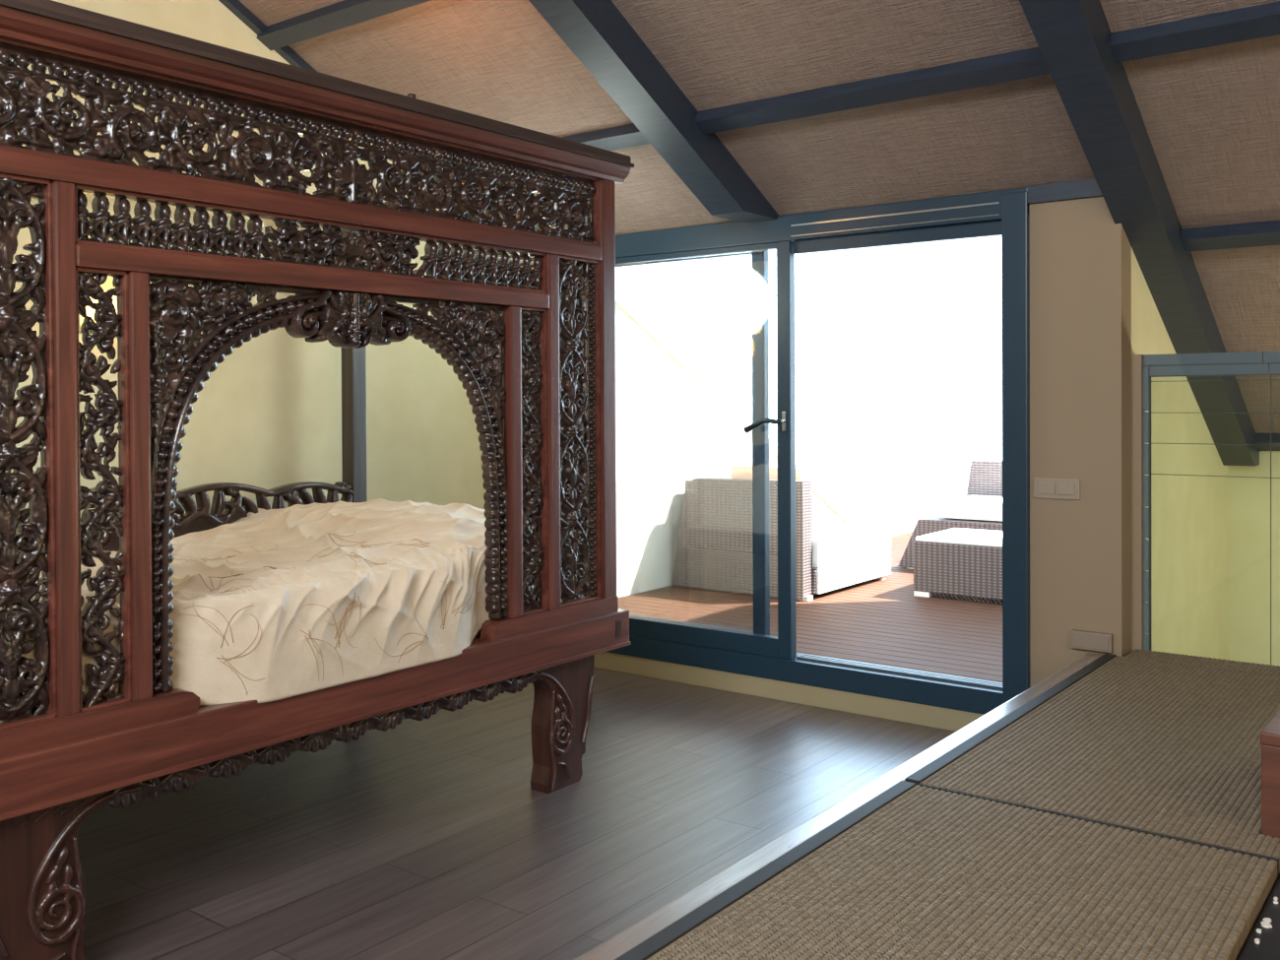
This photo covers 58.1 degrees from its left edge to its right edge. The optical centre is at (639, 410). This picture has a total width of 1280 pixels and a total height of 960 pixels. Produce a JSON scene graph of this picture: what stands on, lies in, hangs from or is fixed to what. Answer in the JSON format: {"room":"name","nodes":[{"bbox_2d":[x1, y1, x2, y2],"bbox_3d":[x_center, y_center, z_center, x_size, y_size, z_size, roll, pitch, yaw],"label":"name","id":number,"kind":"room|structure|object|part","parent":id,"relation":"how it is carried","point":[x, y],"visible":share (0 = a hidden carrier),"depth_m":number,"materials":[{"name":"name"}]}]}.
{"room":"attic bedroom","nodes":[
{"label":"attic bedroom","id":0,"kind":"room"},
{"bbox_2d":[10,0,486,531],"bbox_3d":[-3.101,-0.896,3.434,0.100,4.560,7.600,0,1,37],"label":"wall","id":1,"kind":"structure","parent":0,"point":[269,416],"depth_m":5.32,"materials":[{"name":"yellow paint"}]},
{"bbox_2d":[78,290,117,332],"bbox_3d":[-2.121,-0.390,4.516,0.145,0.160,0.108,0,1,37],"label":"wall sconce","id":2,"kind":"object","parent":1,"relation":"attached to","point":[90,312],"visible":0.12,"depth_m":4.50,"materials":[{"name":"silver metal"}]},
{"bbox_3d":[-2.107,-0.400,4.506,0.110,0.140,0.108,0,1,37],"label":"lamp shade","id":3,"kind":"part","parent":2,"relation":"part of","materials":[{"name":"white"}]},
{"bbox_2d":[218,0,471,219],"bbox_3d":[-2.047,-2.007,4.691,0.045,2.331,4.300,0,1,37],"label":"trim","id":4,"kind":"structure","parent":1,"relation":"attached to","point":[237,8],"depth_m":5.12,"materials":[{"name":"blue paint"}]},
{"bbox_2d":[76,667,956,959],"bbox_3d":[0.385,1.439,2.155,7.200,0.120,9.750,0,1,37],"label":"floor","id":5,"kind":"structure","parent":0,"point":[426,839],"depth_m":3.75,"materials":[{"name":"brown wood"}]},
{"bbox_2d":[0,0,634,959],"bbox_3d":[-1.418,0.201,3.869,1.600,2.343,2.532,0,1,37],"label":"bed","id":6,"kind":"object","parent":5,"relation":"on","point":[529,337],"visible":1,"depth_m":3.07,"materials":[{"name":"brown wood"}]},
{"bbox_3d":[-1.470,0.091,2.635,0.047,1.260,0.231,0,1,37],"label":"carved panel","id":7,"kind":"part","parent":6,"relation":"part of","materials":[{"name":"brown wood"}]},
{"bbox_3d":[-1.407,1.145,2.754,0.083,0.475,0.403,0,1,37],"label":"leg","id":8,"kind":"part","parent":6,"relation":"part of","materials":[{"name":"brown wood"}]},
{"bbox_3d":[-1.379,0.754,2.749,0.063,0.063,0.687,0,1,37],"label":"sill","id":9,"kind":"part","parent":6,"relation":"part of","materials":[{"name":"brown wood"}]},
{"bbox_3d":[-1.325,0.191,2.825,0.039,1.060,0.129,0,1,37],"label":"carved panel","id":10,"kind":"part","parent":6,"relation":"part of","materials":[{"name":"brown wood"}]},
{"bbox_2d":[0,498,492,709],"bbox_3d":[-1.393,0.578,3.860,1.531,0.420,2.250,0,1,37],"label":"bedspread","id":11,"kind":"object","parent":6,"relation":"on","point":[271,605],"visible":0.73,"depth_m":3.50,"materials":[{"name":"beige fabric"}]},
{"bbox_3d":[-0.849,-0.072,3.436,0.028,1.580,2.276,0,1,37],"label":"panel moulding","id":12,"kind":"part","parent":6,"relation":"part of","materials":[{"name":"brown wood"}]},
{"bbox_3d":[-0.853,-0.579,3.433,0.055,0.055,2.276,0,1,37],"label":"rail","id":13,"kind":"part","parent":6,"relation":"part of","materials":[{"name":"brown wood"}]},
{"bbox_3d":[-0.854,-0.381,3.432,0.055,0.055,1.685,0,1,37],"label":"rail","id":14,"kind":"part","parent":6,"relation":"part of","materials":[{"name":"brown wood"}]},
{"bbox_3d":[-0.845,0.839,3.446,0.097,0.125,2.522,0,1,37],"label":"rail","id":15,"kind":"part","parent":6,"relation":"part of","materials":[{"name":"brown wood"}]},
{"bbox_3d":[-0.825,-0.885,3.401,0.068,0.053,2.510,0,1,37],"label":"cornice","id":16,"kind":"part","parent":6,"relation":"part of","materials":[{"name":"brown wood"}]},
{"bbox_3d":[-0.861,0.180,3.440,0.049,1.067,1.306,0,1,37],"label":"arch panel","id":17,"kind":"part","parent":6,"relation":"part of","materials":[{"name":"brown wood"}]},
{"bbox_3d":[-1.306,0.241,5.267,0.080,2.235,0.078,0,1,37],"label":"post","id":18,"kind":"part","parent":6,"relation":"part of","materials":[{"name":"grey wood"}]},
{"bbox_3d":[-0.392,0.175,4.057,0.051,1.060,0.129,0,1,37],"label":"carved panel","id":19,"kind":"part","parent":6,"relation":"part of","materials":[{"name":"brown wood"}]},
{"bbox_3d":[-0.314,0.738,4.144,0.063,0.058,0.672,0,1,37],"label":"sill","id":20,"kind":"part","parent":6,"relation":"part of","materials":[{"name":"brown wood"}]},
{"bbox_3d":[-0.323,1.126,4.174,0.083,0.475,0.403,0,1,37],"label":"leg","id":21,"kind":"part","parent":6,"relation":"part of","materials":[{"name":"brown wood"}]},
{"bbox_3d":[-0.241,0.071,4.251,0.055,1.260,0.231,0,1,37],"label":"carved panel","id":22,"kind":"part","parent":6,"relation":"part of","materials":[{"name":"brown wood"}]},
{"bbox_3d":[-0.148,-0.057,4.381,0.085,1.635,0.077,0,1,37],"label":"post","id":23,"kind":"part","parent":6,"relation":"part of","materials":[{"name":"brown wood"}]},
{"bbox_2d":[574,652,1279,959],"bbox_3d":[0.905,1.168,2.627,0.923,0.408,4.338,0,1,37],"label":"platform","id":24,"kind":"object","parent":5,"relation":"on","point":[646,928],"visible":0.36,"depth_m":2.60,"materials":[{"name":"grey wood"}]},
{"bbox_2d":[614,780,1277,959],"bbox_3d":[0.323,0.988,1.809,0.860,0.038,2.296,0,1,37],"label":"mat","id":25,"kind":"object","parent":24,"relation":"on","point":[912,872],"visible":1,"depth_m":2.30,"materials":[{"name":"beige wicker"}]},
{"bbox_2d":[905,648,1279,875],"bbox_3d":[1.637,0.966,3.529,0.860,0.038,2.011,0,1,37],"label":"mat","id":26,"kind":"object","parent":24,"relation":"on","point":[1156,743],"visible":0.94,"depth_m":3.22,"materials":[{"name":"beige wicker"}]},
{"bbox_2d":[1260,706,1279,837],"bbox_3d":[1.877,1.043,2.721,0.620,0.646,0.734,0,1,37],"label":"wooden box","id":27,"kind":"object","parent":26,"relation":"on","point":[1270,734],"visible":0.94,"depth_m":2.61,"materials":[{"name":"brown wood"}]},
{"bbox_3d":[1.876,0.739,2.718,0.620,0.027,0.734,0,1,37],"label":"box lid","id":28,"kind":"part","parent":27,"relation":"part of","materials":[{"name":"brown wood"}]},
{"bbox_2d":[1132,351,1279,665],"bbox_3d":[2.668,0.564,4.045,1.768,1.572,0.056,0,1,37],"label":"glass screen","id":29,"kind":"object","parent":5,"relation":"on","point":[1144,366],"visible":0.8,"depth_m":4.54,"materials":[{"name":"glass"},{"name":"blue-grey painted metal"}]},
{"bbox_3d":[2.697,0.608,4.032,1.707,1.484,0.008,0,1,37],"label":"glass pane","id":30,"kind":"part","parent":29,"relation":"part of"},
{"bbox_2d":[1238,877,1279,959],"bbox_3d":[1.027,1.191,1.352,0.805,0.384,2.460,0,1,37],"label":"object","id":31,"kind":"structure","parent":5,"relation":"on","point":[1263,943],"depth_m":2.18,"materials":[{"name":"black paint"}]},
{"bbox_2d":[1260,921,1272,928],"bbox_3d":[1.207,0.992,2.222,0.016,0.005,0.019,0,1,-1],"label":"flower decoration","id":32,"kind":"object","parent":31,"relation":"on","point":[1263,925],"depth_m":2.22,"materials":[{"name":"white"}]},
{"bbox_2d":[1262,917,1271,923],"bbox_3d":[1.220,0.992,2.240,0.014,0.005,0.021,0,1,37],"label":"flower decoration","id":33,"kind":"object","parent":31,"relation":"on","point":[1264,920],"depth_m":2.24,"materials":[{"name":"white"}]},
{"bbox_2d":[238,0,1279,433],"bbox_3d":[0.385,-1.511,2.066,7.300,3.580,9.870,0,1,37],"label":"ceiling","id":34,"kind":"structure","parent":0,"point":[1210,115],"depth_m":4.54,"materials":[{"name":"brown"}]},
{"bbox_2d":[256,0,430,50],"bbox_3d":[-1.053,-1.684,4.718,1.593,0.106,0.110,0,1,37],"label":"batten","id":35,"kind":"object","parent":34,"relation":"attached to","point":[346,13],"visible":0.86,"depth_m":4.90,"materials":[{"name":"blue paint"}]},
{"bbox_2d":[418,124,650,183],"bbox_3d":[-0.510,-1.220,5.430,1.593,0.106,0.110,0,1,37],"label":"batten","id":36,"kind":"object","parent":34,"relation":"attached to","point":[624,136],"depth_m":5.10,"materials":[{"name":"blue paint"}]},
{"bbox_2d":[528,0,778,223],"bbox_3d":[-0.732,-2.028,3.684,0.172,2.324,4.296,0,1,37],"label":"rafter","id":37,"kind":"object","parent":34,"relation":"attached to","point":[596,32],"visible":1,"depth_m":4.65,"materials":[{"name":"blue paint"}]},
{"bbox_2d":[694,46,1050,134],"bbox_3d":[0.852,-1.218,4.389,1.492,0.106,0.110,0,1,37],"label":"ceiling beam","id":38,"kind":"structure","parent":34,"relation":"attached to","point":[1030,62],"depth_m":4.32,"materials":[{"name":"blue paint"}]},
{"bbox_2d":[1019,0,1259,466],"bbox_3d":[1.215,-1.442,3.496,0.168,3.513,6.350,0,1,37],"label":"rafter","id":39,"kind":"object","parent":34,"relation":"attached to","point":[1072,37],"visible":0.8,"depth_m":4.24,"materials":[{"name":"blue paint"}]},
{"bbox_2d":[1109,0,1279,63],"bbox_3d":[2.244,-1.215,3.326,1.675,0.106,0.110,0,1,37],"label":"ceiling beam","id":40,"kind":"structure","parent":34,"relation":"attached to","point":[1263,20],"depth_m":3.65,"materials":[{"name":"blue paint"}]},
{"bbox_2d":[1180,220,1279,252],"bbox_3d":[2.854,-0.694,4.125,1.675,0.106,0.110,0,1,37],"label":"batten","id":41,"kind":"object","parent":34,"relation":"attached to","point":[1259,233],"visible":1,"depth_m":4.50,"materials":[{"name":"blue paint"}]},
{"bbox_2d":[1254,432,1279,450],"bbox_3d":[3.841,0.151,5.420,1.675,0.113,0.124,0,1,37],"label":"batten","id":42,"kind":"object","parent":34,"relation":"attached to","point":[1262,440],"visible":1,"depth_m":5.87,"materials":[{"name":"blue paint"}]},
{"bbox_2d":[1029,195,1131,687],"bbox_3d":[1.760,0.217,4.605,0.353,2.264,0.140,0,1,37],"label":"wall","id":43,"kind":"structure","parent":0,"point":[1080,259],"depth_m":4.54,"materials":[{"name":"brown paint"}]},
{"bbox_2d":[593,651,983,731],"bbox_3d":[0.749,1.300,5.384,2.597,0.094,0.152,0,1,37],"label":"baseboard","id":44,"kind":"structure","parent":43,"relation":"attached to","point":[856,703],"depth_m":5.32,"materials":[{"name":"beige paint"}]},
{"bbox_2d":[1033,477,1080,500],"bbox_3d":[1.659,0.309,4.586,0.180,0.082,0.015,0,1,37],"label":"light switch","id":45,"kind":"object","parent":43,"relation":"attached to","point":[1044,487],"visible":1,"depth_m":4.58,"materials":[{"name":"beige plastic"}]},
{"bbox_2d":[1027,178,1102,203],"bbox_3d":[1.705,-0.869,4.531,0.353,0.069,0.022,0,1,37],"label":"trim","id":46,"kind":"structure","parent":43,"relation":"attached to","point":[1084,188],"depth_m":4.54,"materials":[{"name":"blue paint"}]},
{"bbox_2d":[1070,629,1113,652],"bbox_3d":[1.766,0.899,4.500,0.155,0.072,0.034,0,1,37],"label":"power outlet","id":47,"kind":"object","parent":43,"relation":"in","point":[1080,639],"visible":1,"depth_m":4.49,"materials":[{"name":"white plastic"}]},
{"bbox_2d":[1073,633,1108,650],"bbox_3d":[1.757,0.899,4.489,0.135,0.052,0.005,0,1,37],"label":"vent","id":48,"kind":"object","parent":47,"relation":"attached to","point":[1083,641],"depth_m":4.48,"materials":[{"name":"brown plastic"}]},
{"bbox_2d":[1131,248,1228,660],"bbox_3d":[2.471,0.224,5.352,0.130,2.230,1.910,0,1,37],"label":"wall","id":49,"kind":"structure","parent":0,"point":[1189,514],"depth_m":5.20,"materials":[{"name":"yellow paint"}]},
{"bbox_2d":[1228,450,1279,666],"bbox_3d":[4.653,0.740,4.957,3.820,1.184,0.100,0,1,37],"label":"wall","id":50,"kind":"structure","parent":0,"point":[1248,497],"depth_m":6.00,"materials":[{"name":"yellow paint"}]},
{"label":"outside","id":51,"kind":"structure","parent":0,"visible":0},
{"bbox_2d":[617,531,1002,682],"bbox_3d":[2.360,1.291,7.961,3.190,0.250,5.880,0,1,37],"label":"deck","id":52,"kind":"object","parent":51,"point":[882,622],"visible":0.1,"depth_m":6.53,"materials":[{"name":"brown wood"}]},
{"bbox_2d":[671,463,891,601],"bbox_3d":[0.987,0.761,7.883,1.040,0.825,1.200,0,1,37],"label":"wicker sofa","id":53,"kind":"object","parent":52,"relation":"on","point":[714,548],"visible":0.83,"depth_m":7.47,"materials":[{"name":"white wicker"}]},
{"bbox_3d":[0.705,0.722,8.174,0.200,0.520,1.080,0,1,37],"label":"backrest","id":54,"kind":"part","parent":53,"relation":"part of","materials":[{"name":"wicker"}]},
{"bbox_3d":[0.643,0.801,7.467,1.000,0.735,0.120,0,1,37],"label":"panel","id":55,"kind":"part","parent":53,"relation":"part of","materials":[{"name":"wicker"}]},
{"bbox_2d":[730,463,813,528],"bbox_3d":[0.856,0.578,7.497,0.540,0.450,0.170,0,1,37],"label":"cushion","id":56,"kind":"object","parent":53,"relation":"on","point":[743,471],"depth_m":7.40,"materials":[{"name":"beige fabric"}]},
{"bbox_2d":[812,520,891,567],"bbox_3d":[1.111,0.890,7.865,0.820,0.175,1.060,0,1,37],"label":"seat cushion","id":57,"kind":"object","parent":53,"relation":"on","point":[834,544],"depth_m":7.64,"materials":[{"name":"white fabric"}]},
{"bbox_2d":[928,499,939,516],"bbox_3d":[4.120,1.127,10.214,3.250,0.520,0.100,0,1,37],"label":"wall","id":58,"kind":"structure","parent":52,"relation":"on","point":[932,504],"depth_m":11.13,"materials":[{"name":"white paint"}]},
{"bbox_2d":[898,459,1002,569],"bbox_3d":[2.916,0.775,8.317,1.860,0.770,0.870,0,1,37],"label":"outdoor chair","id":59,"kind":"object","parent":52,"relation":"on","point":[981,508],"visible":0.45,"depth_m":8.42,"materials":[{"name":"white wicker"}]},
{"bbox_2d":[937,495,1002,521],"bbox_3d":[2.990,0.718,8.216,1.580,0.135,0.640,0,1,37],"label":"seat cushion","id":60,"kind":"object","parent":59,"relation":"on","point":[968,508],"depth_m":8.32,"materials":[{"name":"white fabric"}]},
{"bbox_3d":[3.221,0.586,8.534,1.640,0.400,0.150,0,1,37],"label":"backrest","id":61,"kind":"part","parent":59,"relation":"part of","materials":[{"name":"wicker"}]},
{"bbox_2d":[913,527,1002,604],"bbox_3d":[2.257,0.985,7.331,0.810,0.375,0.660,0,1,37],"label":"wicker ottoman","id":62,"kind":"object","parent":52,"relation":"on","point":[956,561],"visible":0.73,"depth_m":7.16,"materials":[{"name":"white wicker"}]},
{"bbox_2d":[915,527,1002,547],"bbox_3d":[2.256,0.810,7.330,0.790,0.025,0.640,0,1,37],"label":"cushion","id":63,"kind":"object","parent":62,"relation":"on","point":[955,537],"depth_m":7.25,"materials":[{"name":"white fabric"}]},
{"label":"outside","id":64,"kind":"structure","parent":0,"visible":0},
{"bbox_2d":[615,304,928,597],"bbox_3d":[0.998,0.118,8.968,0.200,2.590,5.850,0,1,37],"label":"wall","id":65,"kind":"structure","parent":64,"point":[671,431],"depth_m":7.67,"materials":[{"name":"white paint"}]},
{"bbox_2d":[615,289,848,522],"bbox_3d":[0.442,-0.132,8.238,0.260,2.210,4.020,0,1,37],"label":"coping","id":66,"kind":"object","parent":65,"relation":"attached to","point":[621,302],"visible":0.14,"depth_m":7.99,"materials":[{"name":"beige stone"}]},
{"bbox_3d":[-0.502,0.208,6.320,0.530,2.274,0.160,0,1,37],"label":"wall","id":67,"kind":"structure","parent":0,"visible":0},
{"bbox_2d":[607,187,1030,714],"bbox_3d":[0.647,0.175,5.413,2.397,2.157,0.226,0,1,37],"label":"door","id":68,"kind":"structure","parent":67,"relation":"in","point":[1003,214],"depth_m":5.24,"materials":[{"name":"metal"}]},
{"bbox_3d":[0.204,0.181,5.828,1.019,1.938,0.045,0,1,37],"label":"sash","id":69,"kind":"part","parent":68,"relation":"part of","materials":[{"name":"glass"}]},
{"bbox_3d":[0.225,0.182,5.706,1.220,1.938,0.050,0,1,37],"label":"sash","id":70,"kind":"part","parent":68,"relation":"part of","materials":[{"name":"metal"}]},
{"bbox_3d":[0.570,0.068,5.349,0.193,0.069,0.032,0,1,37],"label":"handle lever","id":71,"kind":"part","parent":68,"relation":"part of","materials":[{"name":"grey metal"}]}
]}

